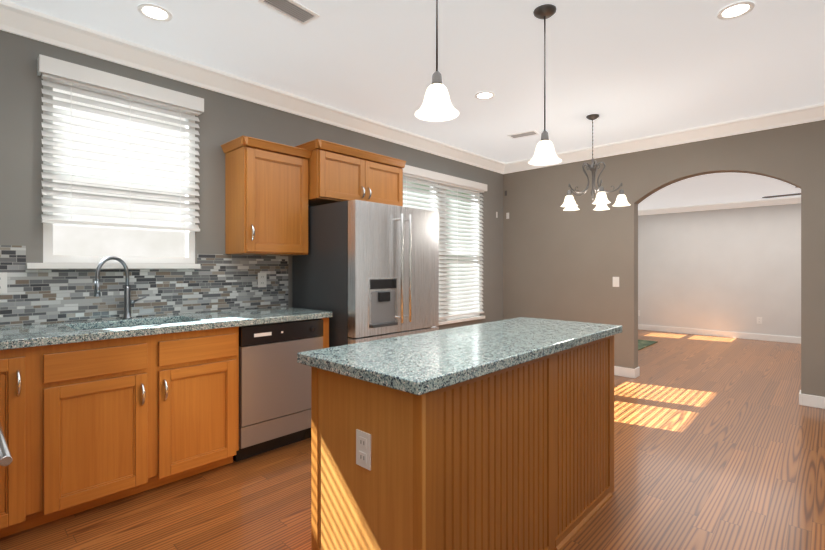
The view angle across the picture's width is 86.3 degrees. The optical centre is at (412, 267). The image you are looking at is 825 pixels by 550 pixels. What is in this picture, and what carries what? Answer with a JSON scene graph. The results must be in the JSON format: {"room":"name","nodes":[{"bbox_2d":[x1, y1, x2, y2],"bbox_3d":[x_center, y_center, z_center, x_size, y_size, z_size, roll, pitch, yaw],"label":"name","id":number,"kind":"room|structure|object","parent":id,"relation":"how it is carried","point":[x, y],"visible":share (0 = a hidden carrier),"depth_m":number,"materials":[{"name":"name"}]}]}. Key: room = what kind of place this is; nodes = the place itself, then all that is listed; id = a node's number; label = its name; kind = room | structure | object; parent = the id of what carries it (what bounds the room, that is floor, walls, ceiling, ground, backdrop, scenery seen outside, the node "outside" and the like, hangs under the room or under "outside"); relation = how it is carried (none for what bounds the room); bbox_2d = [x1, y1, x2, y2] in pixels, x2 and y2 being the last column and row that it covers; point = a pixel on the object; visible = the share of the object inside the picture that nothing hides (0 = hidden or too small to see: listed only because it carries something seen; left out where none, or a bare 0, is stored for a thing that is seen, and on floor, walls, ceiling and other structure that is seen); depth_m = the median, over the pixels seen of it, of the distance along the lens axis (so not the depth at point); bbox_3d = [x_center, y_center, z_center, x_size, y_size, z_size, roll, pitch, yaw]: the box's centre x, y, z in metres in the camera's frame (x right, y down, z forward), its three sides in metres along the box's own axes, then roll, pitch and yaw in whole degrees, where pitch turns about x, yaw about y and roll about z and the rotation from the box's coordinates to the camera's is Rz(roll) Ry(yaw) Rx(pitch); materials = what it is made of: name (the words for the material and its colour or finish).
{"room":"kitchen","nodes":[
{"label":"kitchen","id":0,"kind":"room"},
{"bbox_2d":[0,30,502,329],"bbox_3d":[-0.841,-0.095,4.010,0.140,2.670,6.240,0,0,43],"label":"wall","id":1,"kind":"structure","parent":0,"point":[223,118],"depth_m":3.21,"materials":[{"name":"grey paint"}]},
{"bbox_2d":[26,54,203,268],"bbox_3d":[-1.856,-0.598,2.826,0.147,1.204,0.945,0,0,43],"label":"window","id":2,"kind":"structure","parent":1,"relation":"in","point":[71,77],"depth_m":2.77,"materials":[{"name":"white plastic"}]},
{"bbox_2d":[0,245,287,325],"bbox_3d":[-1.939,0.097,2.741,0.010,0.444,2.603,0,0,43],"label":"backsplash","id":3,"kind":"structure","parent":1,"relation":"attached to","point":[219,282],"depth_m":2.89,"materials":[{"name":"tile"}]},
{"bbox_2d":[0,272,6,293],"bbox_3d":[-2.254,0.082,2.394,0.008,0.116,0.072,0,0,43],"label":"outlet","id":4,"kind":"object","parent":3,"relation":"attached to","point":[3,282],"visible":1,"depth_m":2.41,"materials":[{"name":"white plastic"}]},
{"bbox_2d":[258,273,266,286],"bbox_3d":[-1.198,0.095,3.508,0.008,0.116,0.072,0,0,43],"label":"outlet","id":5,"kind":"object","parent":3,"relation":"attached to","point":[262,279],"visible":1,"depth_m":3.51,"materials":[{"name":"white plastic"}]},
{"bbox_2d":[0,0,507,173],"bbox_3d":[-0.756,-1.368,3.929,0.095,0.125,5.960,0,0,44],"label":"crown molding","id":6,"kind":"structure","parent":1,"relation":"attached to","point":[32,24],"depth_m":3.12,"materials":[{"name":"white wood"}]},
{"bbox_2d":[221,135,311,255],"bbox_3d":[-1.106,-0.509,3.358,0.368,0.811,0.559,0,0,43],"label":"upper cabinet","id":7,"kind":"object","parent":1,"relation":"attached to","point":[266,197],"visible":1,"depth_m":3.23,"materials":[{"name":"brown wood"}]},
{"bbox_2d":[295,139,405,205],"bbox_3d":[-0.561,-0.760,3.846,0.488,0.440,0.965,0,0,43],"label":"upper cabinet","id":8,"kind":"object","parent":1,"relation":"attached to","point":[338,172],"visible":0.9,"depth_m":3.62,"materials":[{"name":"brown wood"}]},
{"bbox_2d":[402,165,486,324],"bbox_3d":[0.349,-0.212,5.149,0.147,1.735,1.650,0,0,43],"label":"window blind","id":9,"kind":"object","parent":1,"relation":"in","point":[449,277],"depth_m":5.27,"materials":[{"name":"white plastic"}]},
{"bbox_2d":[0,329,824,549],"bbox_3d":[2.500,1.290,3.797,5.800,0.100,11.050,0,0,43],"label":"floor","id":10,"kind":"structure","parent":0,"point":[719,443],"depth_m":2.53,"materials":[{"name":"brown wood"}]},
{"bbox_2d":[0,423,12,465],"bbox_3d":[-1.569,0.675,1.136,0.756,1.130,0.748,0,0,43],"label":"range","id":11,"kind":"object","parent":10,"relation":"on","point":[6,458],"visible":1,"depth_m":1.20,"materials":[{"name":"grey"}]},
{"bbox_2d":[0,327,238,537],"bbox_3d":[-1.725,0.800,2.497,0.621,0.880,1.248,0,0,43],"label":"base cabinet","id":12,"kind":"object","parent":10,"relation":"on","point":[87,425],"depth_m":2.25,"materials":[{"name":"brown wood"}]},
{"bbox_2d":[0,306,331,349],"bbox_3d":[-1.709,0.340,2.505,0.668,0.040,2.578,0,0,44],"label":"countertop","id":13,"kind":"structure","parent":12,"relation":"on","point":[26,336],"depth_m":2.38,"materials":[{"name":"stone"}]},
{"bbox_2d":[94,256,145,318],"bbox_3d":[-1.794,0.124,2.708,0.154,0.390,0.297,0,0,43],"label":"faucet","id":14,"kind":"object","parent":13,"relation":"on","point":[128,301],"visible":1,"depth_m":2.76,"materials":[{"name":"silver metal"}]},
{"bbox_2d":[77,322,180,330],"bbox_3d":[-1.621,0.454,2.592,0.392,0.185,0.632,0,0,43],"label":"sink","id":15,"kind":"object","parent":13,"relation":"in","point":[128,326],"visible":0.06,"depth_m":2.73,"materials":[{"name":"silver metal"}]},
{"bbox_2d":[233,319,322,461],"bbox_3d":[-1.064,0.804,3.157,0.611,0.872,0.609,0,0,43],"label":"dishwasher","id":16,"kind":"object","parent":10,"relation":"on","point":[274,394],"visible":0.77,"depth_m":2.91,"materials":[{"name":"grey metal"}]},
{"bbox_2d":[320,318,328,347],"bbox_3d":[-1.067,0.800,3.190,0.621,0.880,0.700,0,0,43],"label":"base cabinet","id":17,"kind":"object","parent":10,"relation":"on","point":[325,320],"depth_m":3.22,"materials":[{"name":"brown wood"}]},
{"bbox_2d":[293,200,438,346],"bbox_3d":[-0.362,0.378,3.694,0.888,1.725,0.916,0,0,43],"label":"refrigerator","id":18,"kind":"object","parent":10,"relation":"on","point":[364,271],"visible":0.65,"depth_m":3.34,"materials":[{"name":"grey metal"}]},
{"bbox_2d":[311,335,613,549],"bbox_3d":[0.372,0.800,2.061,0.588,0.879,1.596,0,0,43],"label":"kitchen island","id":19,"kind":"object","parent":10,"relation":"on","point":[519,457],"visible":0.83,"depth_m":1.59,"materials":[{"name":"brown wood"}]},
{"bbox_2d":[297,317,621,394],"bbox_3d":[0.366,0.340,2.060,0.629,0.040,1.677,0,0,43],"label":"island countertop","id":20,"kind":"structure","parent":19,"relation":"on","point":[422,363],"depth_m":1.69,"materials":[{"name":"stone"}]},
{"bbox_2d":[638,339,657,349],"bbox_3d":[3.300,1.234,7.284,1.060,0.012,1.210,0,0,43],"label":"area rug","id":21,"kind":"object","parent":10,"relation":"on","point":[642,344],"visible":0.21,"depth_m":7.16,"materials":[{"name":"green fabric"}]},
{"bbox_2d":[4,0,824,162],"bbox_3d":[0.733,-1.480,2.516,4.480,0.100,6.240,0,0,43],"label":"ceiling","id":22,"kind":"structure","parent":0,"point":[628,69],"depth_m":2.98,"materials":[{"name":"white paint"}]},
{"bbox_2d":[137,3,172,21],"bbox_3d":[-1.438,-1.425,2.458,0.172,0.009,0.172,0,0,43],"label":"recessed light","id":23,"kind":"object","parent":22,"relation":"in","point":[154,12],"visible":1,"depth_m":2.46,"materials":[{"name":"white"}]},
{"bbox_2d":[258,0,319,24],"bbox_3d":[-0.675,-1.427,2.419,0.150,0.006,0.300,0,0,38],"label":"ceiling vent","id":24,"kind":"object","parent":22,"relation":"in","point":[297,12],"visible":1,"depth_m":2.43,"materials":[{"name":"white metal"}]},
{"bbox_2d":[415,0,458,121],"bbox_3d":[0.099,-1.025,1.774,0.180,0.810,0.180,0,0,43],"label":"pendant light","id":25,"kind":"object","parent":22,"relation":"hanging from","point":[436,106],"visible":1,"depth_m":1.77,"materials":[{"name":"white glass"}]},
{"bbox_2d":[474,91,494,99],"bbox_3d":[0.598,-1.425,3.637,0.172,0.009,0.172,0,0,43],"label":"recessed light","id":26,"kind":"object","parent":22,"relation":"in","point":[484,95],"visible":0.98,"depth_m":3.64,"materials":[{"name":"white"}]},
{"bbox_2d":[507,130,538,138],"bbox_3d":[1.185,-1.427,4.707,0.300,0.006,0.150,0,0,35],"label":"ceiling vent","id":27,"kind":"object","parent":22,"relation":"in","point":[523,134],"visible":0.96,"depth_m":4.70,"materials":[{"name":"white metal"}]},
{"bbox_2d":[528,4,561,165],"bbox_3d":[0.735,-1.010,2.446,0.180,0.840,0.180,0,0,43],"label":"pendant light","id":28,"kind":"object","parent":22,"relation":"hanging from","point":[545,154],"visible":1,"depth_m":2.43,"materials":[{"name":"white glass"}]},
{"bbox_2d":[561,114,629,210],"bbox_3d":[1.708,-1.002,4.157,0.621,0.854,0.603,0,0,43],"label":"dining chandelier","id":29,"kind":"object","parent":22,"relation":"hanging from","point":[601,201],"visible":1,"depth_m":4.09,"materials":[{"name":"white glass"}]},
{"bbox_2d":[717,1,754,19],"bbox_3d":[1.789,-1.425,2.438,0.172,0.009,0.172,0,0,43],"label":"recessed light","id":30,"kind":"object","parent":22,"relation":"in","point":[735,10],"visible":1,"depth_m":2.44,"materials":[{"name":"white"}]},
{"bbox_2d":[503,120,824,396],"bbox_3d":[3.174,-0.095,4.405,5.140,2.670,0.140,0,0,43],"label":"wall","id":31,"kind":"structure","parent":0,"point":[559,263],"depth_m":5.06,"materials":[{"name":"grey paint"}]},
{"bbox_2d":[613,277,618,286],"bbox_3d":[2.349,0.160,5.083,0.072,0.116,0.011,0,0,43],"label":"light switch","id":32,"kind":"object","parent":31,"relation":"attached to","point":[615,281],"visible":1,"depth_m":5.08,"materials":[{"name":"white plastic"}]},
{"bbox_2d":[614,366,636,377],"bbox_3d":[1.888,1.188,5.517,1.684,0.105,0.017,0,0,44],"label":"baseboard","id":33,"kind":"structure","parent":31,"relation":"attached to","point":[618,371],"depth_m":5.00,"materials":[{"name":"white wood"}]},
{"bbox_2d":[504,103,824,172],"bbox_3d":[2.752,-1.368,4.643,3.960,0.125,0.095,0,0,44],"label":"crown molding","id":34,"kind":"structure","parent":31,"relation":"attached to","point":[812,113],"depth_m":4.52,"materials":[{"name":"white wood"}]},
{"bbox_2d":[799,392,824,408],"bbox_3d":[3.902,1.188,3.606,1.104,0.105,0.017,0,0,44],"label":"baseboard","id":35,"kind":"structure","parent":31,"relation":"attached to","point":[812,401],"depth_m":3.92,"materials":[{"name":"white wood"}]},
{"bbox_2d":[638,203,800,336],"bbox_3d":[6.076,0.040,7.565,5.280,2.400,0.140,0,0,44],"label":"wall","id":36,"kind":"structure","parent":0,"point":[735,270],"depth_m":7.90,"materials":[{"name":"grey paint"}]},
{"bbox_2d":[638,324,800,343],"bbox_3d":[6.022,1.188,7.508,5.000,0.105,0.017,0,0,44],"label":"baseboard","id":37,"kind":"structure","parent":36,"relation":"attached to","point":[764,337],"depth_m":7.91,"materials":[{"name":"white wood"}]},
{"bbox_2d":[638,197,800,215],"bbox_3d":[6.002,-1.110,7.487,5.000,0.100,0.076,0,0,44],"label":"crown molding","id":38,"kind":"structure","parent":36,"relation":"attached to","point":[792,200],"depth_m":7.88,"materials":[{"name":"white wood"}]},
{"bbox_2d":[757,317,761,323],"bbox_3d":[5.965,0.902,7.567,0.072,0.116,0.008,0,0,43],"label":"outlet","id":39,"kind":"object","parent":36,"relation":"attached to","point":[759,320],"visible":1,"depth_m":7.56,"materials":[{"name":"white plastic"}]},
{"bbox_2d":[638,172,800,209],"bbox_3d":[4.648,-1.210,6.060,5.280,0.100,4.290,0,0,43],"label":"ceiling","id":40,"kind":"structure","parent":0,"point":[717,188],"depth_m":6.59,"materials":[{"name":"white paint"}]},
{"bbox_2d":[762,187,800,197],"bbox_3d":[4.884,-0.987,5.086,1.349,0.344,1.356,0,0,43],"label":"ceiling fan","id":41,"kind":"object","parent":40,"relation":"hanging from","point":[782,195],"visible":0.39,"depth_m":5.40,"materials":[{"name":"grey metal"}]},
{"label":"outside","id":42,"kind":"structure","parent":0,"visible":0},
{"bbox_2d":[53,88,184,263],"bbox_3d":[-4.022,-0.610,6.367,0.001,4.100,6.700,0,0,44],"label":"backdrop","id":43,"kind":"structure","parent":42,"point":[100,250],"depth_m":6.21,"materials":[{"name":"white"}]},
{"bbox_2d":[403,181,470,312],"bbox_3d":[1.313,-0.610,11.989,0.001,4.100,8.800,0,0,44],"label":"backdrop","id":44,"kind":"structure","parent":42,"point":[446,226],"depth_m":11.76,"materials":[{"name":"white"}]}
]}

